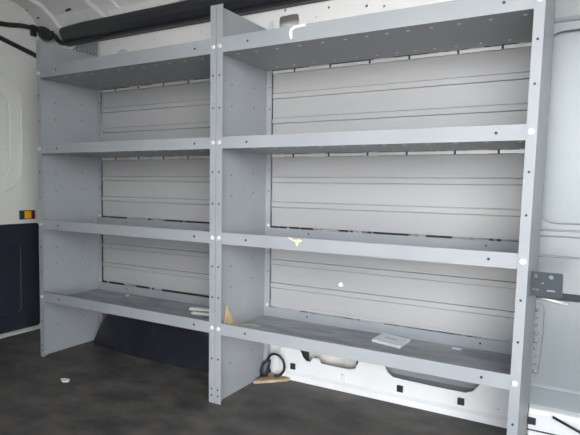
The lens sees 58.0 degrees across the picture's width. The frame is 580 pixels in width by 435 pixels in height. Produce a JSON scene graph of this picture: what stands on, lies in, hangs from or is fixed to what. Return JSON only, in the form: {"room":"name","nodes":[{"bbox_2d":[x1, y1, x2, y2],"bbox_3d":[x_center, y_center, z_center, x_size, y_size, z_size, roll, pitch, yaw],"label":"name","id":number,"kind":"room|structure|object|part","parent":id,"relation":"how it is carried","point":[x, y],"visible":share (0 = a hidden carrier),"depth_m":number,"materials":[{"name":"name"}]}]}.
{"room":"vehicle interior","nodes":[
{"label":"vehicle interior","id":0,"kind":"room"},
{"bbox_2d":[0,0,45,50],"bbox_3d":[-1.820,-1.021,2.209,0.072,0.275,1.880,3,4,30],"label":"wall","id":1,"kind":"structure","parent":0,"point":[10,11],"depth_m":2.79,"materials":[{"name":"paint"}]},
{"bbox_2d":[0,35,39,333],"bbox_3d":[-1.621,-0.162,2.627,0.099,1.605,0.924,3,4,30],"label":"door","id":2,"kind":"structure","parent":1,"relation":"in","point":[19,206],"depth_m":2.84,"materials":[{"name":"paint"}]},
{"bbox_3d":[-1.611,0.336,2.612,0.012,0.580,0.790,3,4,30],"label":"trim","id":3,"kind":"part","parent":2,"relation":"part of","materials":[{"name":"black plastic"}]},
{"bbox_2d":[0,21,67,44],"bbox_3d":[-1.403,-0.997,2.684,0.274,0.148,0.475,3,4,30],"label":"cable","id":4,"kind":"object","parent":1,"relation":"attached to","point":[44,33],"visible":0.85,"depth_m":2.84,"materials":[{"name":"black plastic"}]},
{"bbox_2d":[8,0,61,30],"bbox_3d":[-1.353,-1.089,2.789,0.205,0.150,0.207,3,4,30],"label":"trim","id":5,"kind":"structure","parent":1,"relation":"attached to","point":[35,9],"depth_m":2.81,"materials":[{"name":"paint"}]},
{"bbox_2d":[102,5,384,320],"bbox_3d":[0.274,-0.148,2.148,3.805,1.750,0.015,3,4,30],"label":"wall","id":6,"kind":"structure","parent":0,"point":[290,20],"depth_m":2.26,"materials":[{"name":"white metal"}]},
{"bbox_2d":[0,324,39,338],"bbox_3d":[-1.823,0.654,2.248,0.030,0.018,1.790,3,4,30],"label":"trim","id":7,"kind":"structure","parent":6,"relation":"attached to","point":[36,327],"depth_m":2.85,"materials":[{"name":"white"}]},
{"bbox_2d":[64,0,107,20],"bbox_3d":[-1.079,-1.076,2.652,0.379,0.152,0.131,0,4,-12],"label":"trim","id":8,"kind":"structure","parent":6,"relation":"attached to","point":[87,9],"depth_m":2.65,"materials":[{"name":"paint"}]},
{"bbox_2d":[108,0,118,7],"bbox_3d":[-0.947,-1.089,2.547,0.243,0.110,0.037,-1,4,-27],"label":"trim","id":9,"kind":"structure","parent":6,"relation":"attached to","point":[112,2],"depth_m":2.58,"materials":[{"name":"paint"}]},
{"bbox_2d":[108,0,178,15],"bbox_3d":[0.488,-0.960,1.843,3.200,0.044,0.036,3,4,30],"label":"trim","id":10,"kind":"structure","parent":6,"relation":"attached to","point":[149,3],"depth_m":2.52,"materials":[{"name":"white paint"}]},
{"bbox_2d":[26,0,329,42],"bbox_3d":[0.227,-0.986,1.946,3.758,0.275,0.304,3,4,30],"label":"trim","id":11,"kind":"structure","parent":6,"relation":"attached to","point":[64,13],"depth_m":2.74,"materials":[{"name":"paint"}]},
{"bbox_2d":[59,0,327,46],"bbox_3d":[0.308,-0.898,1.945,3.500,0.100,0.068,3,4,30],"label":"trim","id":12,"kind":"structure","parent":6,"relation":"attached to","point":[186,12],"depth_m":2.44,"materials":[{"name":"black plastic"}]},
{"bbox_2d":[280,308,284,375],"bbox_3d":[-0.032,0.538,2.243,0.016,0.300,0.019,3,4,30],"label":"trim","id":13,"kind":"structure","parent":6,"relation":"attached to","point":[282,349],"depth_m":2.24,"materials":[{"name":"white paint"}]},
{"bbox_2d":[285,352,499,409],"bbox_3d":[0.412,0.540,2.071,1.070,0.350,0.004,3,4,30],"label":"trim","id":14,"kind":"structure","parent":6,"relation":"attached to","point":[324,359],"depth_m":2.20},
{"bbox_2d":[0,329,506,434],"bbox_3d":[-0.195,0.753,1.400,3.805,0.030,1.920,3,4,30],"label":"floor","id":15,"kind":"structure","parent":0,"point":[108,391],"depth_m":1.95,"materials":[{"name":"rubber"}]},
{"bbox_2d":[60,378,69,381],"bbox_3d":[-0.937,0.676,2.178,0.039,0.006,0.036,0,4,-10],"label":"paper scrap","id":16,"kind":"object","parent":15,"relation":"on","point":[61,379],"visible":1,"depth_m":2.18,"materials":[{"name":"white paper"}]},
{"bbox_2d":[36,5,216,402],"bbox_3d":[-0.741,-0.106,2.394,1.273,1.548,0.362,3,4,30],"label":"shelving unit","id":17,"kind":"object","parent":15,"relation":"on","point":[177,122],"depth_m":2.49,"materials":[{"name":"grey paint"}]},
{"bbox_3d":[-1.077,-0.084,2.581,0.027,1.470,0.342,3,4,30],"label":"panel","id":18,"kind":"part","parent":17,"relation":"part of","materials":[{"name":"grey paint"}]},
{"bbox_3d":[-0.631,-0.653,2.297,1.028,0.055,0.336,3,4,30],"label":"shelf","id":19,"kind":"part","parent":17,"relation":"part of","materials":[{"name":"grey metal"}]},
{"bbox_3d":[-0.636,-0.303,2.318,1.028,0.044,0.336,3,4,30],"label":"shelf","id":20,"kind":"part","parent":17,"relation":"part of","materials":[{"name":"grey metal"}]},
{"bbox_3d":[-0.646,0.386,2.361,1.028,0.044,0.336,3,4,30],"label":"shelf","id":21,"kind":"part","parent":17,"relation":"part of","materials":[{"name":"grey metal"}]},
{"bbox_3d":[-0.641,0.046,2.340,1.028,0.044,0.336,3,4,30],"label":"shelf","id":22,"kind":"part","parent":17,"relation":"part of","materials":[{"name":"grey metal"}]},
{"bbox_3d":[-0.548,0.213,2.503,0.993,0.278,0.010,3,4,30],"label":"panel","id":23,"kind":"part","parent":17,"relation":"part of","materials":[{"name":"white metal"}]},
{"bbox_3d":[-0.538,-0.478,2.460,0.993,0.283,0.010,3,4,30],"label":"panel","id":24,"kind":"part","parent":17,"relation":"part of","materials":[{"name":"white metal"}]},
{"bbox_3d":[-0.543,-0.132,2.482,0.993,0.288,0.010,3,4,30],"label":"panel","id":25,"kind":"part","parent":17,"relation":"part of","materials":[{"name":"white metal"}]},
{"bbox_3d":[-0.369,0.407,2.312,0.160,0.010,0.029,2,4,15],"label":"paper strip","id":26,"kind":"part","parent":17,"relation":"part of","materials":[{"name":"white paper"}]},
{"bbox_3d":[-0.363,0.412,2.239,0.124,0.009,0.019,2,4,18],"label":"paper strip","id":27,"kind":"part","parent":17,"relation":"part of","materials":[{"name":"white paper"}]},
{"bbox_3d":[-0.203,-0.041,2.085,0.027,1.470,0.342,3,4,30],"label":"panel","id":28,"kind":"part","parent":17,"relation":"part of","materials":[{"name":"grey paint"}]},
{"bbox_2d":[94,313,208,372],"bbox_3d":[-0.579,0.534,2.529,0.915,0.258,0.230,3,4,30],"label":"wheel arch","id":29,"kind":"object","parent":15,"relation":"on","point":[186,348],"visible":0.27,"depth_m":2.42,"materials":[{"name":"black plastic"}]},
{"bbox_2d":[253,373,289,383],"bbox_3d":[-0.078,0.684,2.199,0.114,0.012,0.116,3,4,30],"label":"strip","id":30,"kind":"object","parent":15,"relation":"on","point":[270,378],"visible":0.76,"depth_m":2.20,"materials":[{"name":"beige wood"}]},
{"bbox_2d":[260,353,285,376],"bbox_3d":[-0.075,0.625,2.218,0.117,0.108,0.046,3,4,30],"label":"cord","id":31,"kind":"object","parent":30,"relation":"on","point":[265,369],"visible":1,"depth_m":2.22,"materials":[{"name":"black plastic"}]},
{"bbox_2d":[215,0,562,434],"bbox_3d":[0.308,-0.034,1.800,1.140,1.505,0.362,3,4,30],"label":"shelving unit","id":32,"kind":"object","parent":15,"relation":"on","point":[480,102],"visible":1,"depth_m":1.88,"materials":[{"name":"grey paint"}]},
{"bbox_2d":[224,306,237,325],"bbox_3d":[-0.230,0.384,2.029,0.006,0.094,0.098,3,4,30],"label":"scrap","id":33,"kind":"object","parent":32,"relation":"on","point":[228,319],"visible":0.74,"depth_m":2.01,"materials":[{"name":"beige wood"}]},
{"bbox_3d":[-0.178,-0.040,2.071,0.027,1.470,0.342,3,4,30],"label":"panel","id":34,"kind":"part","parent":32,"relation":"part of","materials":[{"name":"grey paint"}]},
{"bbox_3d":[0.261,0.430,1.846,1.046,0.044,0.336,3,4,30],"label":"shelf","id":35,"kind":"part","parent":32,"relation":"part of","materials":[{"name":"grey metal"}]},
{"bbox_3d":[0.269,0.091,1.823,1.053,0.044,0.336,3,4,30],"label":"shelf","id":36,"kind":"part","parent":32,"relation":"part of","materials":[{"name":"grey metal"}]},
{"bbox_3d":[0.277,-0.258,1.800,1.060,0.044,0.336,3,4,30],"label":"shelf","id":37,"kind":"part","parent":32,"relation":"part of","materials":[{"name":"grey metal"}]},
{"bbox_3d":[0.285,-0.608,1.777,1.068,0.055,0.336,3,4,30],"label":"shelf","id":38,"kind":"part","parent":32,"relation":"part of","materials":[{"name":"grey metal"}]},
{"bbox_2d":[372,333,410,348],"bbox_3d":[0.365,0.443,1.889,0.133,0.011,0.104,4,5,43],"label":"card","id":39,"kind":"object","parent":32,"relation":"on","point":[391,340],"visible":1,"depth_m":1.87,"materials":[{"name":"white paper"}]},
{"bbox_3d":[0.359,0.257,1.988,1.011,0.278,0.010,3,4,30],"label":"panel","id":40,"kind":"part","parent":32,"relation":"part of","materials":[{"name":"white metal"}]},
{"bbox_3d":[0.367,-0.087,1.965,1.018,0.288,0.010,3,4,30],"label":"panel","id":41,"kind":"part","parent":32,"relation":"part of","materials":[{"name":"white metal"}]},
{"bbox_3d":[0.375,-0.434,1.942,1.026,0.283,0.010,3,4,30],"label":"panel","id":42,"kind":"part","parent":32,"relation":"part of","materials":[{"name":"white metal"}]},
{"bbox_3d":[0.720,0.004,1.561,0.058,1.470,0.342,3,4,30],"label":"panel","id":43,"kind":"part","parent":32,"relation":"part of","materials":[{"name":"grey paint"}]},
{"bbox_2d":[527,15,579,421],"bbox_3d":[1.335,0.074,1.451,1.260,1.387,0.006,3,4,30],"label":"wall","id":44,"kind":"structure","parent":0,"point":[560,357],"depth_m":1.72,"materials":[{"name":"grey metal"}]},
{"bbox_2d":[48,0,452,56],"bbox_3d":[-0.285,-0.788,2.326,2.507,0.272,0.012,3,4,30],"label":"trim","id":45,"kind":"structure","parent":44,"relation":"attached to","point":[307,13],"depth_m":2.21,"materials":[{"name":"white paint"}]},
{"bbox_2d":[101,41,531,339],"bbox_3d":[-0.286,-0.125,2.381,2.505,1.060,0.003,3,4,30],"label":"trim","id":46,"kind":"structure","parent":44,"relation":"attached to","point":[271,226],"depth_m":2.18,"materials":[{"name":"grey metal"}]},
{"bbox_2d":[269,299,512,416],"bbox_3d":[0.371,0.543,2.049,1.063,0.338,0.065,3,4,30],"label":"van wall panel","id":47,"kind":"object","parent":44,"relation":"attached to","point":[482,398],"depth_m":2.00,"materials":[{"name":"white paint"}]},
{"bbox_2d":[279,370,527,432],"bbox_3d":[0.388,0.691,2.015,0.995,0.034,0.018,3,4,30],"label":"trim","id":48,"kind":"structure","parent":44,"relation":"attached to","point":[464,413],"depth_m":1.99,"materials":[{"name":"white paint"}]},
{"bbox_2d":[532,309,538,373],"bbox_3d":[0.824,0.414,1.755,0.015,0.221,0.003,3,4,30],"label":"trim","id":49,"kind":"structure","parent":44,"relation":"attached to","point":[536,333],"depth_m":1.75,"materials":[{"name":"grey metal"}]},
{"bbox_2d":[534,303,544,376],"bbox_3d":[0.831,0.410,1.752,0.034,0.252,0.006,3,4,30],"label":"trim","id":50,"kind":"structure","parent":44,"relation":"attached to","point":[536,303],"depth_m":1.74,"materials":[{"name":"grey metal"}]},
{"bbox_2d":[527,404,579,434],"bbox_3d":[1.331,0.706,1.463,1.220,0.099,0.041,3,4,30],"label":"trim","id":51,"kind":"structure","parent":44,"relation":"attached to","point":[540,420],"depth_m":1.72,"materials":[{"name":"white paint"}]},
{"bbox_2d":[539,298,568,305],"bbox_3d":[0.862,0.273,1.723,0.099,0.028,0.013,3,4,30],"label":"trim","id":52,"kind":"structure","parent":44,"relation":"attached to","point":[549,300],"depth_m":1.71,"materials":[{"name":"white metal"}]},
{"bbox_2d":[530,383,579,394],"bbox_3d":[1.341,0.592,1.473,1.222,0.026,0.004,3,4,30],"label":"trim","id":53,"kind":"structure","parent":44,"relation":"attached to","point":[531,384],"depth_m":1.73,"materials":[{"name":"white metal"}]},
{"bbox_2d":[536,292,579,302],"bbox_3d":[1.341,0.282,1.449,1.225,0.026,0.016,3,4,30],"label":"trim","id":54,"kind":"structure","parent":44,"relation":"attached to","point":[565,297],"depth_m":1.70,"materials":[{"name":"grey"}]},
{"bbox_2d":[539,17,579,258],"bbox_3d":[1.350,-0.228,1.421,1.225,0.771,0.008,3,4,30],"label":"trim","id":55,"kind":"structure","parent":44,"relation":"attached to","point":[574,18],"depth_m":1.69,"materials":[{"name":"grey metal"}]},
{"bbox_2d":[541,29,579,224],"bbox_3d":[1.350,-0.271,1.448,1.255,0.750,0.003,3,4,30],"label":"panel","id":56,"kind":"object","parent":44,"relation":"attached to","point":[561,184],"depth_m":1.71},
{"bbox_2d":[552,416,579,433],"bbox_3d":[0.938,0.693,1.647,0.209,0.089,0.009,3,4,33],"label":"rod","id":57,"kind":"object","parent":44,"relation":"attached to","point":[553,417],"visible":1,"depth_m":1.68,"materials":[{"name":"black plastic"}]},
{"bbox_2d":[555,0,579,17],"bbox_3d":[1.347,-0.783,1.399,1.255,0.360,0.055,3,4,30],"label":"trim","id":58,"kind":"structure","parent":44,"relation":"attached to","point":[563,8],"depth_m":1.67,"materials":[{"name":"grey"}]}
]}

